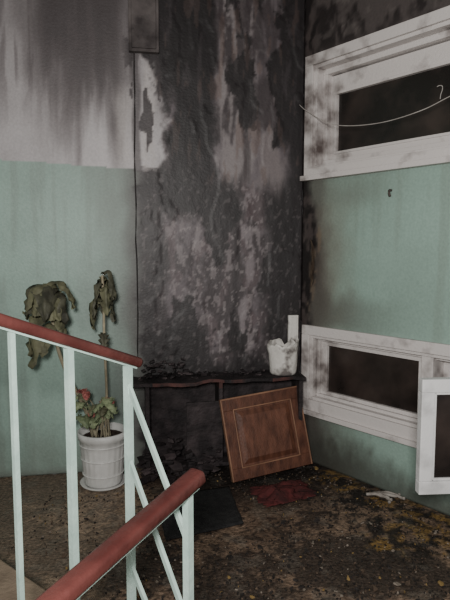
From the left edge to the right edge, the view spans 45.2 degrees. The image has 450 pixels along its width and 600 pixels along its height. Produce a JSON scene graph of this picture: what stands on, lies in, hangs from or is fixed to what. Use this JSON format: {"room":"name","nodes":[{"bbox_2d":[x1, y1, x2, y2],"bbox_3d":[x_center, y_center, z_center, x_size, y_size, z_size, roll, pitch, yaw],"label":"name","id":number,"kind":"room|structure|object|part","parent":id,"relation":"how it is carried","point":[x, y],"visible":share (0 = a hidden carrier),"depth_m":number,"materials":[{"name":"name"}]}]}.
{"room":"fire-damaged room","nodes":[
{"label":"fire-damaged room","id":0,"kind":"room"},
{"bbox_2d":[0,0,304,477],"bbox_3d":[-0.579,-0.534,3.032,2.134,3.043,0.166,-1,5,-10],"label":"wall","id":1,"kind":"structure","parent":0,"point":[219,116],"depth_m":2.98,"materials":[{"name":"paint"}]},
{"bbox_2d":[133,52,137,356],"bbox_3d":[-0.488,-0.774,2.933,0.017,2.300,0.010,0,5,0],"label":"cable","id":2,"kind":"object","parent":1,"relation":"attached to","point":[133,52],"visible":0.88,"depth_m":2.95,"materials":[{"name":"black plastic"}]},
{"bbox_2d":[128,0,158,53],"bbox_3d":[-0.432,-1.481,2.867,0.160,0.320,0.045,-1,5,-10],"label":"electrical box","id":3,"kind":"object","parent":1,"relation":"attached to","point":[143,15],"visible":1,"depth_m":2.85,"materials":[{"name":"paint"}]},
{"bbox_2d":[287,315,297,341],"bbox_3d":[0.399,0.168,3.170,0.060,0.160,0.028,-1,5,-10],"label":"trim","id":4,"kind":"structure","parent":1,"relation":"attached to","point":[292,319],"depth_m":3.16,"materials":[{"name":"white plastic"}]},
{"bbox_2d":[0,463,449,599],"bbox_3d":[0.702,1.155,1.922,4.661,0.158,1.859,4,7,39],"label":"floor","id":5,"kind":"structure","parent":0,"point":[41,568],"depth_m":2.33,"materials":[{"name":"concrete"}]},
{"bbox_2d":[0,560,45,599],"bbox_3d":[-1.637,0.723,1.244,1.725,1.130,2.099,4,7,38],"label":"flight","id":6,"kind":"object","parent":5,"relation":"on","point":[8,582],"depth_m":1.79,"materials":[{"name":"concrete"}]},
{"bbox_2d":[0,313,205,599],"bbox_3d":[-0.637,0.665,0.942,0.338,2.122,1.592,4,7,38],"label":"stair railing","id":7,"kind":"object","parent":6,"relation":"attached to","point":[82,575],"visible":1,"depth_m":1.38,"materials":[{"name":"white metal"}]},
{"bbox_2d":[22,270,124,491],"bbox_3d":[-0.773,0.418,2.812,0.516,1.147,0.318,-1,5,-12],"label":"potted plant","id":8,"kind":"object","parent":5,"relation":"on","point":[101,444],"visible":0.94,"depth_m":2.77,"materials":[{"name":"green plant"}]},
{"bbox_2d":[154,486,243,539],"bbox_3d":[-0.116,1.008,2.586,0.421,0.012,0.413,-2,6,-18],"label":"doormat","id":9,"kind":"object","parent":5,"relation":"on","point":[214,508],"visible":0.61,"depth_m":2.54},
{"bbox_2d":[133,358,312,483],"bbox_3d":[-0.011,0.656,2.999,1.007,0.644,0.303,-1,5,-10],"label":"base cabinet","id":10,"kind":"object","parent":5,"relation":"on","point":[183,419],"depth_m":3.00,"materials":[{"name":"brown wood"}]},
{"bbox_3d":[0.230,0.736,3.007,0.515,0.472,0.137,-2,6,-19],"label":"wooden cupboard panel","id":11,"kind":"part","parent":10,"relation":"part of","materials":[{"name":"brown wood"}]},
{"bbox_2d":[267,338,298,375],"bbox_3d":[0.329,0.319,3.084,0.182,0.198,0.188,0,5,0],"label":"bucket","id":12,"kind":"object","parent":10,"relation":"on","point":[283,357],"visible":1,"depth_m":3.02,"materials":[{"name":"white plastic"}]},
{"bbox_2d":[8,465,449,599],"bbox_3d":[0.248,1.025,2.403,2.307,0.016,1.613,0,5,0],"label":"debris","id":13,"kind":"object","parent":5,"relation":"on","point":[229,556],"visible":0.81,"depth_m":2.22,"materials":[{"name":"brown soil"}]},
{"bbox_2d":[249,479,316,507],"bbox_3d":[0.298,0.968,2.785,0.344,0.057,0.235,-2,6,-22],"label":"rag","id":14,"kind":"object","parent":5,"relation":"on","point":[283,492],"visible":1,"depth_m":2.74,"materials":[{"name":"fabric"}]},
{"bbox_2d":[366,491,405,503],"bbox_3d":[0.808,0.987,2.706,0.182,0.025,0.119,0,5,0],"label":"strip","id":15,"kind":"object","parent":5,"relation":"on","point":[383,494],"visible":1,"depth_m":2.72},
{"bbox_2d":[300,0,449,515],"bbox_3d":[1.409,-0.447,2.121,0.164,3.002,2.809,-4,7,-40],"label":"wall","id":16,"kind":"structure","parent":0,"point":[382,261],"depth_m":2.79,"materials":[{"name":"paint"}]},
{"bbox_2d":[300,5,449,181],"bbox_3d":[0.971,-0.972,2.552,0.196,0.685,1.465,-4,7,-40],"label":"window","id":17,"kind":"structure","parent":16,"relation":"in","point":[396,71],"depth_m":2.77,"materials":[{"name":"white paint"}]},
{"bbox_2d":[299,85,449,125],"bbox_3d":[0.916,-0.962,2.560,0.115,0.199,1.426,-4,7,-40],"label":"wire","id":18,"kind":"object","parent":17,"relation":"attached to","point":[438,85],"visible":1,"depth_m":2.63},
{"bbox_2d":[301,324,449,447],"bbox_3d":[1.005,0.454,2.648,0.191,0.523,1.565,-4,7,-40],"label":"window","id":19,"kind":"structure","parent":16,"relation":"in","point":[368,383],"depth_m":2.90,"materials":[{"name":"white paint"}]},
{"bbox_2d":[415,377,449,494],"bbox_3d":[1.050,0.508,2.043,0.652,0.440,0.036,0,5,-4],"label":"window","id":20,"kind":"structure","parent":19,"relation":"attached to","point":[433,423],"depth_m":2.02,"materials":[{"name":"white paint"}]}
]}

